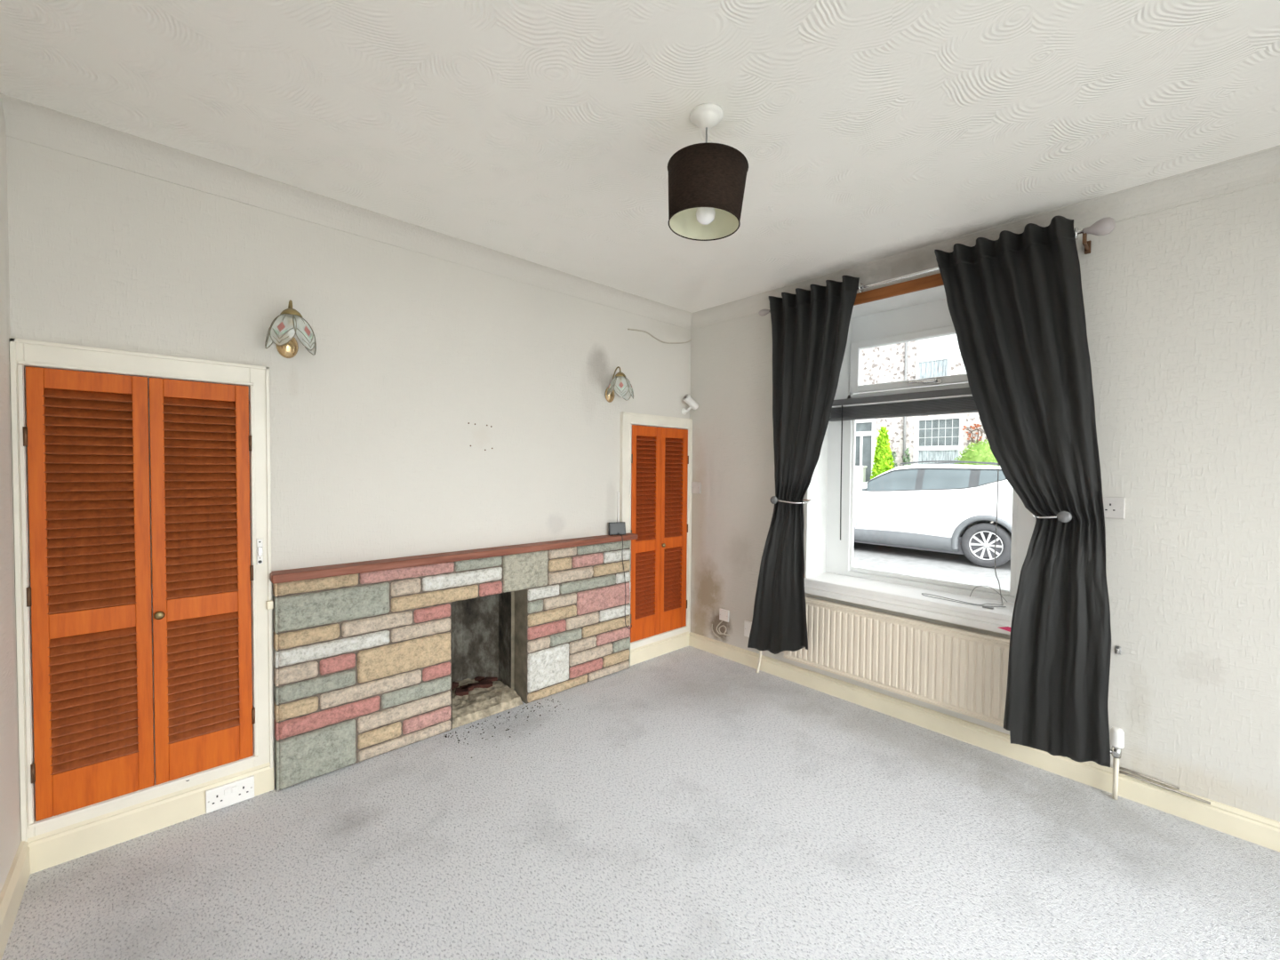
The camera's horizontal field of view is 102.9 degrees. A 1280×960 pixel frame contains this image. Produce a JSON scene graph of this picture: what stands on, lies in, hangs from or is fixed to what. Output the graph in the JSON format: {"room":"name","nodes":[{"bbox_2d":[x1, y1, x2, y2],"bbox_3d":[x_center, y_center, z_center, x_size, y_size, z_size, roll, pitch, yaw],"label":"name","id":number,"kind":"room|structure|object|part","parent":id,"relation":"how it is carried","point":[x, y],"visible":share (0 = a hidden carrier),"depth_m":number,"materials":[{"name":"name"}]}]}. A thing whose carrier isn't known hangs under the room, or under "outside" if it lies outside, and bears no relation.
{"room":"living room","nodes":[
{"label":"living room","id":0,"kind":"room"},
{"bbox_2d":[0,98,21,893],"bbox_3d":[-0.705,0.103,0.093,0.200,2.415,3.950,-1,2,-43],"label":"wall","id":1,"kind":"structure","parent":0,"point":[10,795],"depth_m":1.53,"materials":[{"name":"paint"}]},
{"bbox_2d":[0,840,30,959],"bbox_3d":[-0.635,1.252,0.197,0.018,0.115,3.950,-1,2,-43],"label":"baseboard","id":2,"kind":"structure","parent":1,"relation":"attached to","point":[12,893],"depth_m":1.47,"materials":[{"name":"beige paint"}]},
{"bbox_2d":[256,538,263,564],"bbox_3d":[-1.502,0.282,2.015,0.019,0.100,0.014,-1,2,-43],"label":"latch","id":3,"kind":"object","parent":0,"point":[260,541],"depth_m":2.01,"materials":[{"name":"white plastic"}]},
{"bbox_2d":[6,136,691,808],"bbox_3d":[-1.081,0.029,2.845,3.390,2.415,0.600,-1,2,-43],"label":"wall","id":4,"kind":"structure","parent":0,"point":[372,458],"depth_m":2.27,"materials":[{"name":"paint"}]},
{"bbox_2d":[22,366,154,821],"bbox_3d":[-1.841,0.368,1.716,0.284,1.454,0.032,-1,2,-43],"label":"door","id":5,"kind":"structure","parent":4,"relation":"in","point":[85,435],"depth_m":1.71,"materials":[{"name":"orange wood"}]},
{"bbox_3d":[-1.839,0.068,1.712,0.207,0.730,0.026,-1,2,-43],"label":"louvre panel","id":6,"kind":"part","parent":5,"relation":"part of","materials":[{"name":"orange wood"}]},
{"bbox_3d":[-1.844,0.735,1.729,0.207,0.447,0.026,-1,2,-43],"label":"louvre panel","id":7,"kind":"part","parent":5,"relation":"part of","materials":[{"name":"orange wood"}]},
{"bbox_2d":[8,337,273,841],"bbox_3d":[-1.726,0.406,1.831,0.655,1.702,0.029,-1,2,-43],"label":"trim","id":8,"kind":"structure","parent":4,"relation":"attached to","point":[23,353],"depth_m":1.78,"materials":[{"name":"white paint"}]},
{"bbox_2d":[26,762,274,873],"bbox_3d":[-1.728,1.198,1.847,0.658,0.118,0.018,-1,2,-43],"label":"baseboard","id":9,"kind":"structure","parent":4,"relation":"attached to","point":[55,847],"depth_m":1.78,"materials":[{"name":"beige paint"}]},
{"bbox_2d":[148,377,255,784],"bbox_3d":[-1.623,0.365,1.905,0.287,1.454,0.052,-1,2,-43],"label":"door","id":10,"kind":"structure","parent":4,"relation":"in","point":[203,571],"depth_m":1.90,"materials":[{"name":"orange wood"}]},
{"bbox_3d":[-1.708,0.480,1.812,0.030,0.030,0.026,-1,2,-43],"label":"knob","id":11,"kind":"part","parent":10,"relation":"part of","materials":[{"name":"gold metal"}]},
{"bbox_3d":[-1.633,0.065,1.902,0.209,0.730,0.026,-1,2,-43],"label":"louvre panel","id":12,"kind":"part","parent":10,"relation":"part of","materials":[{"name":"orange wood"}]},
{"bbox_3d":[-1.639,0.732,1.919,0.209,0.447,0.026,-1,2,-43],"label":"louvre panel","id":13,"kind":"part","parent":10,"relation":"part of","materials":[{"name":"orange wood"}]},
{"bbox_2d":[205,775,254,813],"bbox_3d":[-1.577,1.209,1.964,0.146,0.086,0.016,-1,2,-43],"label":"wall socket","id":14,"kind":"object","parent":4,"relation":"attached to","point":[236,791],"visible":1,"depth_m":1.96,"materials":[{"name":"white plastic"}]},
{"bbox_2d":[224,787,229,795],"bbox_3d":[-1.581,1.193,1.953,0.016,0.022,0.006,-1,2,-43],"label":"switch","id":15,"kind":"object","parent":14,"relation":"attached to","point":[226,789],"depth_m":1.95,"materials":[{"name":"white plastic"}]},
{"bbox_2d":[231,785,237,792],"bbox_3d":[-1.565,1.192,1.968,0.016,0.022,0.006,-1,2,-43],"label":"switch","id":16,"kind":"object","parent":14,"relation":"attached to","point":[234,788],"depth_m":1.97,"materials":[{"name":"white plastic"}]},
{"bbox_2d":[265,600,273,609],"bbox_3d":[-1.478,0.499,2.037,0.022,0.034,0.024,-1,2,-43],"label":"block","id":17,"kind":"object","parent":4,"relation":"attached to","point":[269,604],"visible":1,"depth_m":2.03,"materials":[{"name":"beige paint"}]},
{"bbox_2d":[264,299,316,358],"bbox_3d":[-1.377,-0.603,2.014,0.166,0.217,0.186,-1,2,-43],"label":"wall lamp","id":18,"kind":"object","parent":4,"relation":"attached to","point":[287,346],"visible":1,"depth_m":2.01,"materials":[{"name":"glass"}]},
{"bbox_3d":[-1.433,-0.547,2.075,0.076,0.100,0.023,-1,2,-43],"label":"plate","id":19,"kind":"part","parent":18,"relation":"part of","materials":[{"name":"gold metal"}]},
{"bbox_3d":[-1.398,-0.636,2.036,0.008,0.152,0.095,-1,2,-43],"label":"arm","id":20,"kind":"part","parent":18,"relation":"part of","materials":[{"name":"gold metal"}]},
{"bbox_3d":[-1.369,-0.585,2.005,0.028,0.049,0.028,-1,2,-43],"label":"bulb","id":21,"kind":"part","parent":18,"relation":"part of","materials":[{"name":"white glass"}]},
{"bbox_2d":[0,93,692,329],"bbox_3d":[-0.765,-1.127,2.631,3.190,0.088,0.086,-1,2,-43],"label":"trim","id":22,"kind":"structure","parent":4,"relation":"attached to","point":[25,121],"depth_m":2.03,"materials":[{"name":"paint"}]},
{"bbox_2d":[616,491,619,522],"bbox_3d":[-0.140,0.212,3.304,0.010,0.270,0.014,-1,2,-43],"label":"cable trunking","id":23,"kind":"object","parent":4,"relation":"attached to","point":[618,494],"visible":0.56,"depth_m":3.30,"materials":[{"name":"white plastic"}]},
{"bbox_2d":[604,366,633,402],"bbox_3d":[-0.130,-0.598,3.169,0.166,0.217,0.186,-1,2,-43],"label":"wall lamp","id":24,"kind":"object","parent":4,"relation":"attached to","point":[609,394],"visible":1,"depth_m":3.16,"materials":[{"name":"gold metal"}]},
{"bbox_3d":[-0.186,-0.541,3.231,0.076,0.100,0.023,-1,2,-43],"label":"plate","id":25,"kind":"part","parent":24,"relation":"part of","materials":[{"name":"gold metal"}]},
{"bbox_3d":[-0.151,-0.631,3.192,0.008,0.152,0.095,-1,2,-43],"label":"arm","id":26,"kind":"part","parent":24,"relation":"part of","materials":[{"name":"gold metal"}]},
{"bbox_2d":[630,424,661,642],"bbox_3d":[0.034,0.357,3.453,0.279,1.438,0.032,-1,2,-43],"label":"door","id":27,"kind":"structure","parent":4,"relation":"in","point":[645,441],"depth_m":3.45,"materials":[{"name":"brown wood"}]},
{"bbox_3d":[0.029,0.707,3.464,0.192,0.446,0.026,-1,2,-43],"label":"louvre panel","id":28,"kind":"part","parent":27,"relation":"part of","materials":[{"name":"brown wood"}]},
{"bbox_3d":[0.035,0.056,3.447,0.192,0.703,0.026,-1,2,-43],"label":"louvre panel","id":29,"kind":"part","parent":27,"relation":"part of","materials":[{"name":"brown wood"}]},
{"bbox_2d":[619,411,692,649],"bbox_3d":[0.122,0.392,3.544,0.676,1.672,0.029,-1,2,-43],"label":"trim","id":30,"kind":"structure","parent":4,"relation":"attached to","point":[628,420],"depth_m":3.45,"materials":[{"name":"white paint"}]},
{"bbox_2d":[627,328,691,343],"bbox_3d":[0.152,-0.991,3.534,0.619,0.078,0.017,-1,2,-43],"label":"wire","id":31,"kind":"object","parent":4,"relation":"attached to","point":[628,329],"visible":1,"depth_m":3.51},
{"bbox_2d":[630,631,689,665],"bbox_3d":[0.146,1.174,3.583,0.615,0.108,0.018,-1,2,-43],"label":"trim","id":32,"kind":"structure","parent":4,"relation":"attached to","point":[647,652],"depth_m":3.56,"materials":[{"name":"beige paint"}]},
{"bbox_2d":[659,427,688,633],"bbox_3d":[0.247,0.354,3.637,0.280,1.438,0.052,-1,2,-43],"label":"door","id":33,"kind":"structure","parent":4,"relation":"in","point":[675,458],"depth_m":3.64,"materials":[{"name":"brown wood"}]},
{"bbox_3d":[0.228,0.703,3.648,0.191,0.446,0.026,-1,2,-43],"label":"louvre panel","id":34,"kind":"part","parent":33,"relation":"part of","materials":[{"name":"brown wood"}]},
{"bbox_3d":[0.234,0.053,3.632,0.191,0.703,0.026,-1,2,-43],"label":"louvre panel","id":35,"kind":"part","parent":33,"relation":"part of","materials":[{"name":"brown wood"}]},
{"bbox_2d":[681,394,698,415],"bbox_3d":[0.357,-0.545,3.683,0.126,0.140,0.098,-1,2,-43],"label":"security camera","id":36,"kind":"object","parent":4,"relation":"attached to","point":[692,404],"visible":1,"depth_m":3.66,"materials":[{"name":"white plastic"}]},
{"bbox_2d":[0,0,1279,312],"bbox_3d":[0.591,-1.225,1.284,3.750,0.200,4.400,-1,2,-43],"label":"ceiling","id":37,"kind":"structure","parent":0,"point":[545,132],"depth_m":1.54,"materials":[{"name":"paint"}]},
{"bbox_2d":[667,103,748,240],"bbox_3d":[0.210,-0.963,1.591,0.251,0.345,0.251,-1,2,-43],"label":"pendant lamp","id":38,"kind":"object","parent":37,"relation":"hanging from","point":[707,180],"visible":1,"depth_m":1.51,"materials":[{"name":"black fabric"}]},
{"bbox_3d":[0.205,-0.837,1.594,0.062,0.072,0.062,-1,2,-43],"label":"bulb","id":39,"kind":"part","parent":38,"relation":"part of","materials":[{"name":"white glass"}]},
{"bbox_3d":[0.210,-0.885,1.593,0.247,0.185,0.247,-1,2,-43],"label":"lamp shade","id":40,"kind":"part","parent":38,"relation":"part of","materials":[{"name":"brown fabric"}]},
{"bbox_2d":[1,645,1279,959],"bbox_3d":[0.648,1.322,1.266,3.750,0.060,4.170,-1,2,-43],"label":"floor","id":41,"kind":"structure","parent":0,"point":[688,803],"depth_m":1.72,"materials":[{"name":"grey carpet"}]},
{"bbox_2d":[269,533,637,790],"bbox_3d":[-0.903,0.796,2.845,1.934,0.884,0.520,-1,2,-43],"label":"stone fireplace","id":42,"kind":"object","parent":41,"relation":"on","point":[373,658],"visible":0.99,"depth_m":2.45,"materials":[{"name":"multicoloured stone"}]},
{"bbox_2d":[269,533,637,583],"bbox_3d":[-0.756,0.376,2.680,1.934,0.034,0.100,-1,2,-43],"label":"mantel shelf","id":43,"kind":"object","parent":42,"relation":"attached to","point":[324,572],"depth_m":2.43,"materials":[{"name":"red wood"}]},
{"bbox_2d":[608,521,625,535],"bbox_3d":[-0.151,0.309,3.263,0.112,0.080,0.059,0,2,-23],"label":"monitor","id":44,"kind":"object","parent":42,"relation":"on","point":[620,527],"visible":1,"depth_m":3.24,"materials":[{"name":"plastic"}]},
{"bbox_2d":[617,532,631,629],"bbox_3d":[-0.087,0.645,3.269,0.130,0.636,0.061,-1,2,-43],"label":"hanging cable","id":45,"kind":"object","parent":42,"relation":"hanging from","point":[618,532],"visible":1,"depth_m":3.26,"materials":[{"name":"black plastic"}]},
{"bbox_2d":[444,699,568,758],"bbox_3d":[-0.638,1.245,2.599,0.623,0.007,0.278,-1,2,-43],"label":"crumbs","id":46,"kind":"object","parent":41,"relation":"on","point":[545,700],"visible":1,"depth_m":2.57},
{"bbox_2d":[689,180,1279,822],"bbox_3d":[1.635,0.306,2.678,0.360,2.915,4.550,-1,2,-43],"label":"wall","id":47,"kind":"structure","parent":0,"point":[1181,303],"depth_m":1.96,"materials":[{"name":"paint"}]},
{"bbox_2d":[691,481,701,493],"bbox_3d":[0.407,0.056,3.725,0.012,0.084,0.090,-1,2,-43],"label":"blank plate","id":48,"kind":"object","parent":47,"relation":"attached to","point":[695,485],"visible":1,"depth_m":3.71,"materials":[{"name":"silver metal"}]},
{"bbox_2d":[719,608,728,622],"bbox_3d":[0.585,0.940,3.547,0.013,0.080,0.080,-1,2,-43],"label":"wall socket","id":49,"kind":"object","parent":47,"relation":"attached to","point":[724,614],"visible":1,"depth_m":3.54,"materials":[{"name":"white plastic"}]},
{"bbox_2d":[712,620,730,638],"bbox_3d":[0.557,1.045,3.558,0.036,0.132,0.171,-1,2,-40],"label":"coiled cable","id":50,"kind":"object","parent":49,"relation":"hanging from","point":[720,633],"visible":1,"depth_m":3.54,"materials":[{"name":"white plastic"}]},
{"bbox_2d":[744,620,751,637],"bbox_3d":[0.731,0.995,3.391,0.013,0.105,0.086,-1,2,-43],"label":"wall socket","id":51,"kind":"object","parent":47,"relation":"attached to","point":[747,624],"visible":0.47,"depth_m":3.40,"materials":[{"name":"white plastic"}]},
{"bbox_2d":[769,496,812,503],"bbox_3d":[0.916,0.120,3.030,0.211,0.047,0.205,-1,2,-43],"label":"tieback","id":52,"kind":"object","parent":47,"relation":"attached to","point":[773,500],"visible":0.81,"depth_m":3.01,"materials":[{"name":"silver metal"}]},
{"bbox_3d":[0.795,0.119,3.025,0.027,0.047,0.047,-1,2,-43],"label":"knob","id":53,"kind":"part","parent":52,"relation":"part of","materials":[{"name":"silver metal"}]},
{"bbox_2d":[853,272,943,305],"bbox_3d":[1.377,-0.999,2.654,0.020,0.059,1.330,-1,2,-43],"label":"trim","id":54,"kind":"structure","parent":47,"relation":"attached to","point":[935,280],"depth_m":2.66,"materials":[{"name":"brown wood"}]},
{"bbox_2d":[804,572,1014,635],"bbox_3d":[1.456,0.647,2.761,0.296,0.086,1.149,-1,2,-43],"label":"windowsill","id":55,"kind":"structure","parent":47,"relation":"attached to","point":[910,600],"depth_m":2.67,"materials":[{"name":"white paint"}]},
{"bbox_2d":[805,285,1035,577],"bbox_3d":[1.498,-0.161,2.773,0.299,1.640,1.109,-1,2,-43],"label":"trim","id":56,"kind":"structure","parent":47,"relation":"attached to","point":[817,491],"depth_m":3.13,"materials":[{"name":"white paint"}]},
{"bbox_2d":[825,298,1034,603],"bbox_3d":[1.569,-0.189,2.838,0.137,1.585,1.109,-1,2,-43],"label":"window","id":57,"kind":"structure","parent":47,"relation":"in","point":[929,320],"depth_m":3.00,"materials":[{"name":"white plastic"}]},
{"bbox_3d":[1.607,-0.672,2.795,0.048,0.308,0.917,-1,2,-43],"label":"sash","id":58,"kind":"part","parent":57,"relation":"part of","materials":[{"name":"white plastic"}]},
{"bbox_2d":[828,387,1007,608],"bbox_3d":[1.480,0.062,2.762,0.194,1.081,1.035,-1,2,-43],"label":"blind","id":59,"kind":"object","parent":57,"relation":"attached to","point":[953,401],"visible":0.63,"depth_m":2.81,"materials":[{"name":"plastic"}]},
{"bbox_3d":[1.531,-0.460,2.791,0.050,0.038,1.035,-1,2,-43],"label":"head rail","id":60,"kind":"part","parent":59,"relation":"part of","materials":[{"name":"plastic"}]},
{"bbox_3d":[1.531,-0.361,2.793,0.048,0.016,1.030,-1,2,-43],"label":"rail","id":61,"kind":"part","parent":59,"relation":"part of","materials":[{"name":"black plastic"}]},
{"bbox_3d":[1.648,0.087,2.581,0.194,1.043,0.364,-1,2,-43],"label":"pull cord","id":62,"kind":"part","parent":59,"relation":"part of","materials":[{"name":"black plastic"}]},
{"bbox_3d":[1.551,-0.536,2.782,0.166,0.028,0.035,1,2,33],"label":"handle","id":63,"kind":"part","parent":57,"relation":"part of","materials":[{"name":"silver metal"}]},
{"bbox_2d":[758,216,1115,316],"bbox_3d":[1.329,-1.010,2.623,0.133,0.094,1.640,-1,2,-43],"label":"pole","id":64,"kind":"object","parent":47,"relation":"attached to","point":[1103,227],"visible":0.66,"depth_m":2.07,"materials":[{"name":"silver metal"}]},
{"bbox_2d":[747,275,863,654],"bbox_3d":[0.917,-0.028,2.918,0.609,2.122,0.166,2,2,43],"label":"curtain","id":65,"kind":"object","parent":64,"relation":"hanging from","point":[810,329],"visible":1,"depth_m":2.94,"materials":[{"name":"black fabric"}]},
{"bbox_2d":[934,215,1111,767],"bbox_3d":[1.604,0.021,2.182,0.200,2.174,0.656,-1,2,-43],"label":"curtain","id":66,"kind":"object","parent":64,"relation":"hanging from","point":[1015,301],"visible":0.99,"depth_m":2.10,"materials":[{"name":"black fabric"}]},
{"bbox_2d":[756,596,1124,799],"bbox_3d":[1.346,0.984,2.662,0.100,0.557,1.720,-1,2,-43],"label":"radiator","id":67,"kind":"object","parent":47,"relation":"attached to","point":[962,671],"visible":0.73,"depth_m":2.56,"materials":[{"name":"beige metal"}]},
{"bbox_3d":[1.334,0.904,2.623,0.028,0.396,1.330,-1,2,-43],"label":"panel","id":68,"kind":"part","parent":67,"relation":"part of","materials":[{"name":"beige metal"}]},
{"bbox_2d":[1119,767,1210,804],"bbox_3d":[2.024,1.179,1.974,0.031,0.033,0.247,-1,2,-43],"label":"pipe","id":69,"kind":"object","parent":67,"relation":"attached to","point":[1121,768],"visible":1,"depth_m":1.99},
{"bbox_2d":[688,632,1279,852],"bbox_3d":[1.692,1.224,2.353,0.018,0.098,3.950,-1,2,-43],"label":"baseboard","id":70,"kind":"structure","parent":47,"relation":"attached to","point":[1260,830],"depth_m":2.30,"materials":[{"name":"beige paint"}]},
{"bbox_2d":[691,144,1279,329],"bbox_3d":[1.687,-1.097,2.269,0.086,0.088,3.950,-1,2,-43],"label":"trim","id":71,"kind":"structure","parent":47,"relation":"attached to","point":[1262,167],"depth_m":2.08,"materials":[{"name":"paint"}]},
{"bbox_2d":[999,626,1010,631],"bbox_3d":[1.673,0.676,2.306,0.002,0.022,0.095,-1,2,-43],"label":"paper tag","id":72,"kind":"object","parent":47,"relation":"attached to","point":[1008,628],"visible":0.35,"depth_m":2.31,"materials":[{"name":"red paper"}]},
{"bbox_2d":[1032,511,1071,522],"bbox_3d":[1.738,0.145,2.144,0.211,0.047,0.142,-1,2,-43],"label":"tieback","id":73,"kind":"object","parent":47,"relation":"attached to","point":[1064,516],"visible":0.75,"depth_m":2.04,"materials":[{"name":"silver metal"}]},
{"bbox_3d":[1.702,0.147,2.046,0.027,0.047,0.047,-1,2,-43],"label":"knob","id":74,"kind":"part","parent":73,"relation":"part of","materials":[{"name":"silver metal"}]},
{"bbox_2d":[1102,496,1125,519],"bbox_3d":[1.924,0.113,2.087,0.013,0.086,0.086,-1,2,-43],"label":"wall socket","id":75,"kind":"object","parent":47,"relation":"attached to","point":[1114,507],"visible":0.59,"depth_m":2.07,"materials":[{"name":"plastic"}]},
{"bbox_2d":[1115,645,1121,655],"bbox_3d":[1.936,0.693,2.066,0.038,0.034,0.016,-1,2,-43],"label":"wall hook","id":76,"kind":"object","parent":47,"relation":"attached to","point":[1117,648],"visible":1,"depth_m":2.07,"materials":[{"name":"silver metal"}]},
{"label":"outside","id":77,"kind":"structure","parent":0,"visible":0},
{"bbox_2d":[835,542,1013,603],"bbox_3d":[11.666,1.105,31.332,66.000,0.400,65.000,-1,2,-43],"label":"ground","id":78,"kind":"structure","parent":77,"point":[926,564],"depth_m":8.56,"materials":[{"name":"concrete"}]},
{"bbox_2d":[855,465,867,487],"bbox_3d":[4.475,0.446,14.117,0.230,1.690,3.480,-1,2,-43],"label":"wall","id":79,"kind":"structure","parent":78,"relation":"on","point":[860,470],"depth_m":12.85,"materials":[{"name":"white paint"}]},
{"bbox_2d":[870,425,895,479],"bbox_3d":[5.928,0.015,12.441,0.805,2.662,0.837,-1,2,-43],"label":"conifer","id":80,"kind":"object","parent":78,"relation":"on","point":[883,459],"visible":0.36,"depth_m":12.32,"materials":[{"name":"green plant"}]},
{"bbox_2d":[891,451,897,466],"bbox_3d":[6.435,0.289,12.974,0.354,2.095,0.367,-1,2,-43],"label":"shrub","id":81,"kind":"object","parent":78,"relation":"on","point":[894,453],"visible":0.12,"depth_m":12.92,"materials":[{"name":"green plant"}]},
{"bbox_2d":[902,447,911,465],"bbox_3d":[6.655,0.263,12.736,0.370,2.164,0.353,1,1,8],"label":"shrub","id":82,"kind":"object","parent":78,"relation":"on","point":[905,460],"visible":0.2,"depth_m":12.71,"materials":[{"name":"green plant"}]},
{"bbox_2d":[855,334,993,523],"bbox_3d":[7.590,-2.579,15.839,5.550,7.700,24.000,-1,2,-43],"label":"house","id":83,"kind":"structure","parent":78,"relation":"on","point":[928,437],"depth_m":12.78,"materials":[{"name":"stone"}]},
{"bbox_3d":[6.024,-0.724,13.809,0.010,1.670,0.520,-1,2,-43],"label":"door glass","id":84,"kind":"part","parent":83,"relation":"part of","materials":[{"name":"grey glass"}]},
{"bbox_3d":[6.010,-0.209,13.814,0.075,2.840,0.660,-1,2,-43],"label":"door","id":85,"kind":"part","parent":83,"relation":"part of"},
{"bbox_2d":[918,359,947,378],"bbox_3d":[7.181,-2.534,12.515,0.023,0.775,0.650,-1,2,-43],"label":"curtain","id":86,"kind":"object","parent":83,"relation":"hanging from","point":[927,368],"depth_m":12.51,"materials":[{"name":"white fabric"}]},
{"bbox_3d":[7.187,-2.534,12.522,0.010,0.775,0.650,-1,2,-43],"label":"pane","id":87,"kind":"part","parent":83,"relation":"part of","materials":[{"name":"white glass"}]},
{"bbox_2d":[918,449,958,463],"bbox_3d":[7.271,-0.401,12.453,0.023,0.755,0.890,-1,2,-43],"label":"fence","id":88,"kind":"object","parent":83,"relation":"hanging from","point":[924,455],"depth_m":12.46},
{"bbox_3d":[7.284,-1.126,12.441,0.010,0.695,0.890,-1,2,-43],"label":"pane","id":89,"kind":"part","parent":83,"relation":"part of","materials":[{"name":"grey glass"}]},
{"bbox_3d":[7.278,-0.401,12.460,0.010,0.755,0.890,-1,2,-43],"label":"pane","id":90,"kind":"part","parent":83,"relation":"part of","materials":[{"name":"white glass"}]},
{"bbox_2d":[961,424,986,448],"bbox_3d":[7.785,-0.056,11.844,0.070,2.668,0.568,-1,2,-43],"label":"climbing plant","id":91,"kind":"object","parent":83,"relation":"attached to","point":[978,425],"visible":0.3,"depth_m":11.84,"materials":[{"name":"red plant"}]},
{"bbox_2d":[853,460,1012,567],"bbox_3d":[5.386,0.514,10.082,2.112,1.775,4.440,-1,2,-43],"label":"car","id":92,"kind":"object","parent":78,"relation":"on","point":[937,507],"visible":0.7,"depth_m":8.94,"materials":[{"name":"white paint"}]},
{"bbox_3d":[4.812,1.095,9.413,0.112,0.290,1.880,-1,2,-43],"label":"sill trim","id":93,"kind":"part","parent":92,"relation":"part of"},
{"bbox_3d":[5.203,0.016,9.105,0.185,0.464,2.260,-1,2,-43],"label":"window trim","id":94,"kind":"part","parent":92,"relation":"part of","materials":[{"name":"white metal"}]},
{"bbox_3d":[5.490,-0.298,9.040,0.038,0.094,1.673,-1,2,-43],"label":"roof rail","id":95,"kind":"part","parent":92,"relation":"part of","materials":[{"name":"silver metal"}]},
{"bbox_3d":[6.402,-0.313,9.884,0.038,0.094,1.673,-1,2,-43],"label":"roof rail","id":96,"kind":"part","parent":92,"relation":"part of","materials":[{"name":"silver metal"}]},
{"bbox_3d":[5.758,0.889,8.455,0.220,0.627,1.010,-1,2,-43],"label":"wheel arch trim","id":97,"kind":"part","parent":92,"relation":"part of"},
{"bbox_2d":[954,439,998,465],"bbox_3d":[7.576,0.237,11.145,1.092,2.312,1.323,-1,2,-43],"label":"round bush","id":98,"kind":"object","parent":78,"relation":"on","point":[982,452],"visible":0.18,"depth_m":10.99,"materials":[{"name":"green plant"}]}
]}

